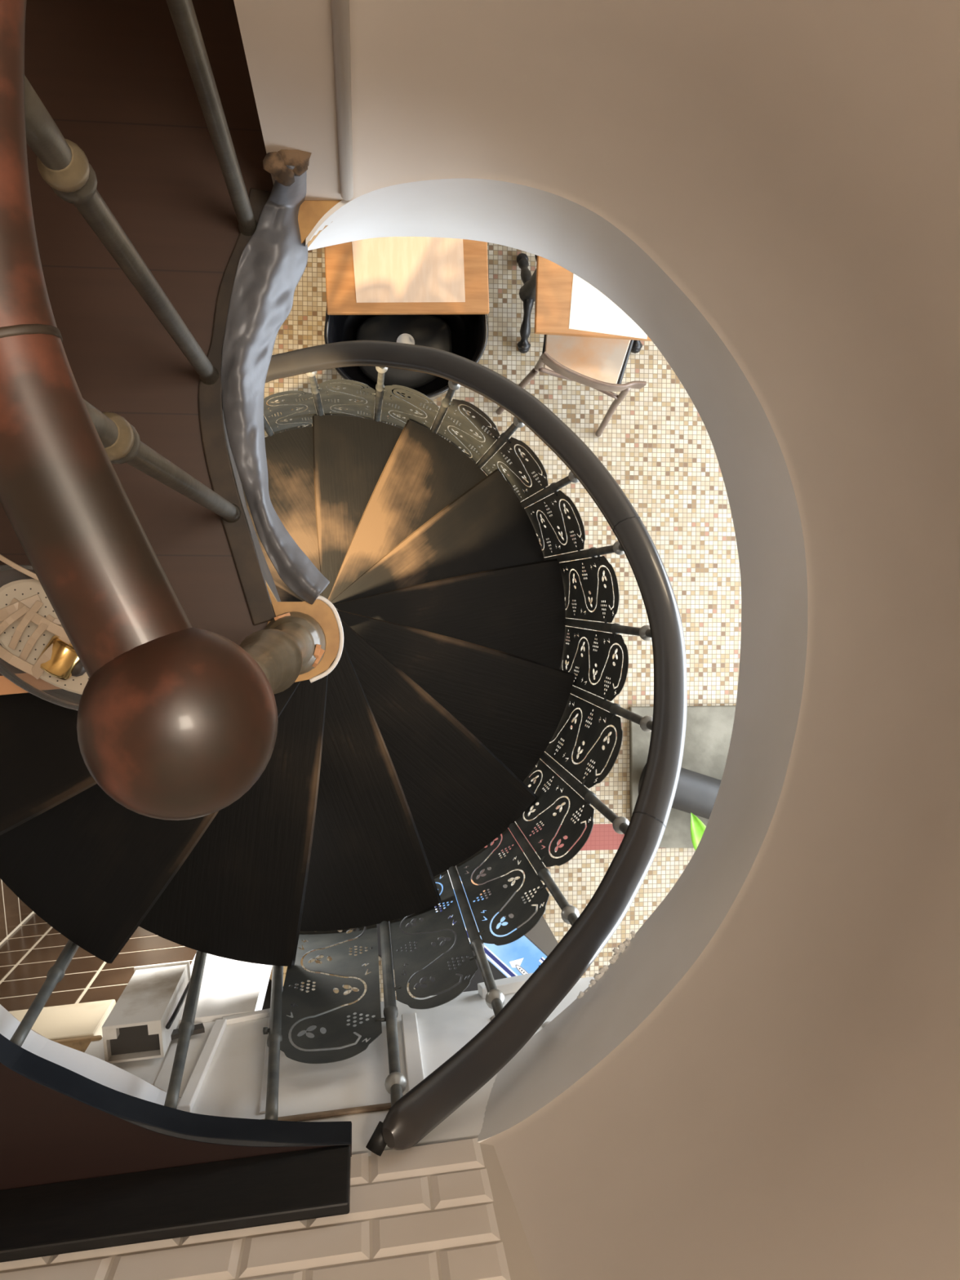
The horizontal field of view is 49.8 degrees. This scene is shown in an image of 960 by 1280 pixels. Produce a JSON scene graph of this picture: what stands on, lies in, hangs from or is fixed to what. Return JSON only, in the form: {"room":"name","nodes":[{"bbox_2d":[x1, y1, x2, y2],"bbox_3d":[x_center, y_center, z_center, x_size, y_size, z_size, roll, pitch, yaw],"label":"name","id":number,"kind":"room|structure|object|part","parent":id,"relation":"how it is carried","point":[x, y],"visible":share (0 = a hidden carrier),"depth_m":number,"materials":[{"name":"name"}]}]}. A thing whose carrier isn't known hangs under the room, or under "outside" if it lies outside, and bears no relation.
{"room":"spiral staircase","nodes":[
{"label":"spiral staircase","id":0,"kind":"room"},
{"bbox_2d":[0,878,34,945],"bbox_3d":[-1.280,0.180,3.253,0.051,2.648,1.000,-5,93,-6],"label":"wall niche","id":1,"kind":"object","parent":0,"point":[14,912],"visible":0.01,"depth_m":2.49,"materials":[{"name":"brown tile"}]},
{"bbox_2d":[0,0,341,675],"bbox_3d":[-0.912,-0.949,1.254,1.479,0.060,2.018,0,93,-7],"label":"floor","id":2,"kind":"structure","parent":0,"point":[113,77],"depth_m":1.30,"materials":[{"name":"brown wood"}]},
{"bbox_2d":[0,675,27,694],"bbox_3d":[-0.521,0.049,1.327,0.256,0.031,0.024,-5,93,-6],"label":"trim","id":3,"kind":"structure","parent":2,"relation":"attached to","point":[6,686],"depth_m":1.30,"materials":[{"name":"brown wood"}]},
{"bbox_2d":[0,554,88,711],"bbox_3d":[-0.513,-0.001,1.271,0.256,0.072,0.150,26,89,-7],"label":"basket","id":4,"kind":"object","parent":2,"relation":"on","point":[37,655],"visible":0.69,"depth_m":1.26,"materials":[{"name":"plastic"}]},
{"bbox_2d":[0,0,343,820],"bbox_3d":[-0.223,-0.256,0.883,0.168,0.918,0.668,-3,93,-6],"label":"guardrail","id":5,"kind":"object","parent":2,"relation":"on","point":[176,720],"visible":1,"depth_m":0.46,"materials":[{"name":"brown wood"}]},
{"bbox_3d":[-0.184,-0.266,0.471,0.152,0.044,0.615,0,93,-7],"label":"handrail","id":6,"kind":"part","parent":5,"relation":"part of","materials":[{"name":"brown wood"}]},
{"bbox_3d":[-0.142,0.039,0.489,0.091,0.091,0.091,0,93,-7],"label":"knob","id":7,"kind":"part","parent":5,"relation":"part of","materials":[{"name":"brown wood"}]},
{"bbox_3d":[-0.193,0.022,0.929,0.082,0.826,0.082,0,93,-7],"label":"newel post","id":8,"kind":"part","parent":5,"relation":"part of","materials":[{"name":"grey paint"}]},
{"bbox_3d":[-0.244,-0.058,1.342,0.104,0.020,0.223,-11,94,-6],"label":"foot plate","id":9,"kind":"part","parent":5,"relation":"part of","materials":[{"name":"paint"}]},
{"bbox_2d":[220,164,329,604],"bbox_3d":[-0.260,-0.300,1.264,0.123,0.179,0.519,-3,93,-6],"label":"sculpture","id":10,"kind":"object","parent":2,"relation":"on","point":[271,265],"visible":0.97,"depth_m":1.30,"materials":[{"name":"grey metal"}]},
{"bbox_2d":[0,1062,351,1190],"bbox_3d":[-0.911,0.600,1.315,1.485,0.045,0.421,0,93,-7],"label":"ledge","id":11,"kind":"object","parent":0,"point":[47,1135],"visible":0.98,"depth_m":1.34,"materials":[{"name":"brown wood"}]},
{"bbox_2d":[176,953,272,1028],"bbox_3d":[-0.647,0.640,3.268,0.160,2.802,0.040,-5,93,-6],"label":"window","id":12,"kind":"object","parent":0,"point":[228,987],"visible":0.07,"depth_m":2.01,"materials":[{"name":"white glass"}]},
{"bbox_2d":[102,960,191,1063],"bbox_3d":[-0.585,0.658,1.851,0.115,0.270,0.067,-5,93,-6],"label":"range hood","id":13,"kind":"object","parent":12,"relation":"attached to","point":[141,1024],"visible":0.91,"depth_m":1.77,"materials":[{"name":"paint"}]},
{"bbox_2d":[0,912,541,1279],"bbox_3d":[-0.972,0.761,1.680,2.020,5.890,0.054,-5,93,-6],"label":"wall","id":14,"kind":"structure","parent":0,"point":[445,1211],"depth_m":1.23,"materials":[{"name":"white tile"}]},
{"bbox_2d":[8,999,115,1040],"bbox_3d":[-0.966,0.748,1.898,0.548,0.164,0.056,-5,93,-6],"label":"trim","id":15,"kind":"structure","parent":14,"relation":"attached to","point":[82,1020],"depth_m":1.92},
{"bbox_2d":[53,1035,102,1052],"bbox_3d":[-0.949,0.752,1.811,0.562,0.012,0.054,-5,93,-6],"label":"trim","id":16,"kind":"structure","parent":14,"relation":"attached to","point":[81,1044],"depth_m":1.83,"materials":[{"name":"paint"}]},
{"bbox_2d":[0,1004,180,1109],"bbox_3d":[-0.636,0.508,1.463,1.079,0.195,0.245,42,87,-7],"label":"trim","id":17,"kind":"structure","parent":14,"relation":"attached to","point":[96,1069],"depth_m":1.54,"materials":[{"name":"white paint"}]},
{"bbox_2d":[0,1144,351,1262],"bbox_3d":[-0.908,0.741,1.230,1.500,0.136,0.016,-5,93,-6],"label":"baseboard","id":18,"kind":"structure","parent":14,"relation":"attached to","point":[59,1218],"depth_m":1.27,"materials":[{"name":"black paint"}]},
{"bbox_2d":[0,1033,351,1146],"bbox_3d":[-0.479,0.565,1.361,0.645,0.058,0.084,26,89,-7],"label":"trim","id":19,"kind":"structure","parent":14,"relation":"attached to","point":[153,1117],"depth_m":1.37,"materials":[{"name":"black metal"}]},
{"bbox_2d":[170,1022,204,1039],"bbox_3d":[-0.514,0.685,1.810,0.065,0.040,0.008,-5,93,-6],"label":"trim","id":20,"kind":"structure","parent":14,"relation":"attached to","point":[199,1028],"depth_m":1.81,"materials":[{"name":"grey"}]},
{"bbox_2d":[262,1102,391,1121],"bbox_3d":[-0.261,0.691,1.497,0.478,0.012,0.007,-5,93,-6],"label":"trim","id":21,"kind":"structure","parent":14,"relation":"attached to","point":[304,1117],"depth_m":1.50,"materials":[{"name":"wood"}]},
{"bbox_2d":[84,973,594,1155],"bbox_3d":[-0.165,0.694,1.649,0.999,0.522,0.030,-5,93,-6],"label":"trim","id":22,"kind":"structure","parent":14,"relation":"attached to","point":[231,1086],"depth_m":1.66,"materials":[{"name":"white paint"}]},
{"bbox_2d":[489,1014,550,1027],"bbox_3d":[0.077,0.655,1.755,0.110,0.133,0.010,-5,93,-6],"label":"trim","id":23,"kind":"structure","parent":14,"relation":"attached to","point":[546,1023],"depth_m":1.75,"materials":[{"name":"white paint"}]},
{"bbox_2d":[577,930,635,998],"bbox_3d":[0.204,0.520,1.650,0.018,0.015,0.140,39,88,-7],"label":"trim","id":24,"kind":"structure","parent":14,"relation":"attached to","point":[621,947],"depth_m":1.65,"materials":[{"name":"white paint"}]},
{"bbox_2d":[263,242,741,1006],"bbox_3d":[-0.539,-0.407,4.696,6.400,0.100,7.000,0,93,-7],"label":"floor","id":25,"kind":"structure","parent":0,"point":[655,444],"depth_m":4.79,"materials":[{"name":"tile"}]},
{"bbox_2d":[262,978,301,1012],"bbox_3d":[-0.897,1.624,4.554,0.244,0.291,0.244,0,93,-7],"label":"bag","id":26,"kind":"object","parent":25,"relation":"on","point":[266,1005],"visible":0.07,"depth_m":4.47,"materials":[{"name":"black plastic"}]},
{"bbox_2d":[269,940,307,985],"bbox_3d":[-0.887,1.358,4.562,0.160,0.242,0.250,-40,96,-3],"label":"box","id":27,"kind":"object","parent":25,"relation":"on","point":[285,968],"visible":0.06,"depth_m":4.45,"materials":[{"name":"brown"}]},
{"bbox_2d":[0,340,687,1155],"bbox_3d":[-0.408,-0.073,2.983,1.345,3.359,1.369,3,92,-7],"label":"spiral staircase","id":28,"kind":"structure","parent":25,"relation":"on","point":[393,770],"depth_m":2.20,"materials":[{"name":"black metal"}]},
{"bbox_3d":[-0.606,-0.724,3.331,0.159,0.740,0.006,-12,94,-6],"label":"panel","id":29,"kind":"part","parent":28,"relation":"part of","materials":[{"name":"metal"}]},
{"bbox_3d":[-0.280,0.633,1.962,0.176,0.740,0.006,-3,93,-6],"label":"panel","id":30,"kind":"part","parent":28,"relation":"part of","materials":[{"name":"black metal"}]},
{"bbox_3d":[-0.409,-0.730,3.217,0.161,0.740,0.006,4,92,-7],"label":"panel","id":31,"kind":"part","parent":28,"relation":"part of","materials":[{"name":"metal"}]},
{"bbox_3d":[-0.221,-0.687,3.152,0.161,0.740,0.006,21,90,-7],"label":"panel","id":32,"kind":"part","parent":28,"relation":"part of","materials":[{"name":"metal"}]},
{"bbox_3d":[-0.107,0.590,2.096,0.151,0.740,0.006,-20,95,-5],"label":"panel","id":33,"kind":"part","parent":28,"relation":"part of","materials":[{"name":"black metal"}]},
{"bbox_3d":[-0.041,-0.592,2.975,0.154,0.740,0.006,37,88,-7],"label":"panel","id":34,"kind":"part","parent":28,"relation":"part of","materials":[{"name":"metal"}]},
{"bbox_3d":[-0.189,-0.150,2.224,0.994,1.809,1.384,-37,96,-4],"label":"handrail","id":35,"kind":"part","parent":28,"relation":"part of","materials":[{"name":"black metal"}]},
{"bbox_3d":[0.036,0.506,2.209,0.151,0.740,0.006,-35,96,-4],"label":"panel","id":36,"kind":"part","parent":28,"relation":"part of","materials":[{"name":"black metal"}]},
{"bbox_3d":[0.095,-0.466,2.906,0.006,0.740,0.153,-38,96,-4],"label":"panel","id":37,"kind":"part","parent":28,"relation":"part of","materials":[{"name":"metal"}]},
{"bbox_3d":[0.148,0.383,2.348,0.006,0.740,0.149,40,88,-7],"label":"panel","id":38,"kind":"part","parent":28,"relation":"part of","materials":[{"name":"black metal"}]},
{"bbox_3d":[0.194,-0.309,2.830,0.006,0.740,0.156,-23,95,-5],"label":"panel","id":39,"kind":"part","parent":28,"relation":"part of","materials":[{"name":"metal"}]},
{"bbox_3d":[0.230,0.226,2.461,0.006,0.740,0.163,24,90,-7],"label":"panel","id":40,"kind":"part","parent":28,"relation":"part of","materials":[{"name":"metal"}]},
{"bbox_3d":[0.261,-0.128,2.651,0.006,0.740,0.154,-7,93,-6],"label":"panel","id":41,"kind":"part","parent":28,"relation":"part of","materials":[{"name":"metal"}]},
{"bbox_3d":[0.269,0.050,2.565,0.006,0.740,0.148,8,92,-7],"label":"panel","id":42,"kind":"part","parent":28,"relation":"part of","materials":[{"name":"metal"}]},
{"bbox_2d":[324,308,488,408],"bbox_3d":[-0.318,-1.180,4.304,0.631,0.660,0.491,0,93,-7],"label":"tub chair","id":43,"kind":"object","parent":25,"relation":"on","point":[465,335],"visible":0.5,"depth_m":4.20,"materials":[{"name":"black leather"}]},
{"bbox_2d":[356,314,452,390],"bbox_3d":[-0.309,-1.172,4.215,0.391,0.039,0.304,0,93,-7],"label":"seat cushion","id":44,"kind":"object","parent":43,"relation":"on","point":[433,331],"depth_m":4.20,"materials":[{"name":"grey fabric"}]},
{"bbox_2d":[324,239,488,315],"bbox_3d":[-0.321,-1.599,4.248,0.638,0.725,0.722,0,93,-7],"label":"cafe table","id":45,"kind":"object","parent":25,"relation":"on","point":[340,291],"visible":0.19,"depth_m":3.90,"materials":[{"name":"brown wood"}]},
{"bbox_2d":[351,236,465,302],"bbox_3d":[-0.269,-1.420,3.896,0.430,0.001,0.311,0,93,-7],"label":"mat","id":46,"kind":"object","parent":45,"relation":"on","point":[388,269],"visible":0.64,"depth_m":3.90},
{"bbox_2d":[352,862,558,995],"bbox_3d":[-0.079,1.169,4.293,0.806,0.903,0.441,44,87,-6],"label":"sign","id":47,"kind":"object","parent":25,"relation":"on","point":[524,955],"visible":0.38,"depth_m":3.86,"materials":[{"name":"blue plastic"}]},
{"bbox_3d":[0.052,1.104,3.852,0.806,0.001,0.157,44,87,-6],"label":"printed panel","id":48,"kind":"part","parent":47,"relation":"part of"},
{"bbox_2d":[496,334,646,436],"bbox_3d":[0.410,-1.239,4.279,0.494,0.860,0.586,10,91,-7],"label":"chair","id":49,"kind":"object","parent":25,"relation":"on","point":[600,364],"visible":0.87,"depth_m":4.26,"materials":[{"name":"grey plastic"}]},
{"bbox_3d":[0.176,-1.061,4.287,0.029,0.806,0.159,45,87,-6],"label":"leg","id":50,"kind":"part","parent":49,"relation":"part of","materials":[{"name":"brown wood"}]},
{"bbox_3d":[0.280,-1.262,4.258,0.028,0.021,0.223,10,91,-7],"label":"seat rail","id":51,"kind":"part","parent":49,"relation":"part of","materials":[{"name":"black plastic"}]},
{"bbox_3d":[0.458,-1.186,4.269,0.395,0.014,0.312,0,93,-7],"label":"seat","id":52,"kind":"part","parent":49,"relation":"part of","materials":[{"name":"brown wood"}]},
{"bbox_3d":[0.420,-0.994,3.903,0.407,0.090,0.060,15,91,-7],"label":"backrest","id":53,"kind":"part","parent":49,"relation":"part of","materials":[{"name":"brown wood"}]},
{"bbox_3d":[0.559,-0.962,4.344,0.115,0.784,0.046,42,87,-7],"label":"leg","id":54,"kind":"part","parent":49,"relation":"part of","materials":[{"name":"brown wood"}]},
{"bbox_3d":[0.618,-1.208,4.300,0.024,0.021,0.344,17,90,-7],"label":"seat rail","id":55,"kind":"part","parent":49,"relation":"part of","materials":[{"name":"black plastic"}]},
{"bbox_2d":[516,253,652,353],"bbox_3d":[0.488,-1.537,4.343,0.638,0.725,0.715,0,93,-7],"label":"cafe table","id":56,"kind":"object","parent":25,"relation":"on","point":[550,285],"visible":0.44,"depth_m":3.97,"materials":[{"name":"brown wood"}]},
{"bbox_2d":[568,273,647,338],"bbox_3d":[0.512,-1.315,3.990,0.324,0.001,0.277,4,92,-7],"label":"mat","id":57,"kind":"object","parent":56,"relation":"on","point":[591,310],"visible":0.43,"depth_m":3.98,"materials":[{"name":"beige"}]},
{"bbox_2d":[629,705,735,848],"bbox_3d":[1.174,0.650,4.873,0.964,0.030,0.684,0,93,-7],"label":"stone slab","id":58,"kind":"object","parent":25,"relation":"on","point":[708,729],"visible":0.29,"depth_m":4.83,"materials":[{"name":"grey stone"}]},
{"bbox_2d":[638,763,721,818],"bbox_3d":[1.004,0.709,4.746,0.520,0.187,0.187,18,90,-7],"label":"pipe","id":59,"kind":"object","parent":58,"relation":"on","point":[696,793],"visible":0.24,"depth_m":4.66,"materials":[{"name":"grey metal"}]},
{"bbox_2d":[690,812,706,850],"bbox_3d":[1.175,1.049,4.605,0.799,0.597,0.348,24,90,-7],"label":"potted plant","id":60,"kind":"object","parent":58,"relation":"on","point":[697,827],"visible":0.08,"depth_m":4.39,"materials":[{"name":"green plant"}]},
{"bbox_2d":[348,0,959,1279],"bbox_3d":[0.342,0.050,0.122,0.678,2.560,1.408,-12,94,-6],"label":"wall","id":61,"kind":"structure","parent":0,"point":[789,1109],"depth_m":1.11,"materials":[{"name":"beige paint"}]},
{"bbox_2d":[198,187,275,625],"bbox_3d":[-0.308,-0.294,1.315,0.096,0.014,0.551,0,93,-7],"label":"trim","id":62,"kind":"structure","parent":61,"relation":"attached to","point":[212,424],"depth_m":1.31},
{"bbox_2d":[225,426,280,601],"bbox_3d":[-0.955,-0.954,1.366,1.418,0.170,2.018,0,93,-7],"label":"trim","id":63,"kind":"structure","parent":61,"relation":"attached to","point":[268,576],"depth_m":1.51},
{"bbox_2d":[262,149,311,186],"bbox_3d":[-0.219,-0.548,1.186,0.047,0.037,0.054,35,88,-7],"label":"trim","id":64,"kind":"structure","parent":61,"relation":"attached to","point":[275,163],"depth_m":1.17,"materials":[{"name":"paint"}]},
{"bbox_2d":[233,0,343,199],"bbox_3d":[-0.069,-1.202,0.020,0.086,2.560,1.400,0,93,-7],"label":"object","id":65,"kind":"structure","parent":61,"relation":"attached to","point":[288,44],"depth_m":1.01,"materials":[{"name":"beige paint"}]},
{"bbox_2d":[330,0,353,200],"bbox_3d":[-0.023,-0.507,0.045,0.016,2.540,0.016,0,93,-7],"label":"trim","id":66,"kind":"structure","parent":61,"relation":"attached to","point":[340,17],"depth_m":1.02,"materials":[{"name":"beige paint"}]},
{"bbox_2d":[305,177,808,1142],"bbox_3d":[0.085,0.071,1.504,0.724,0.240,1.379,0,93,-7],"label":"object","id":67,"kind":"structure","parent":61,"relation":"attached to","point":[556,228],"depth_m":1.50,"materials":[{"name":"white paint"}]}
]}

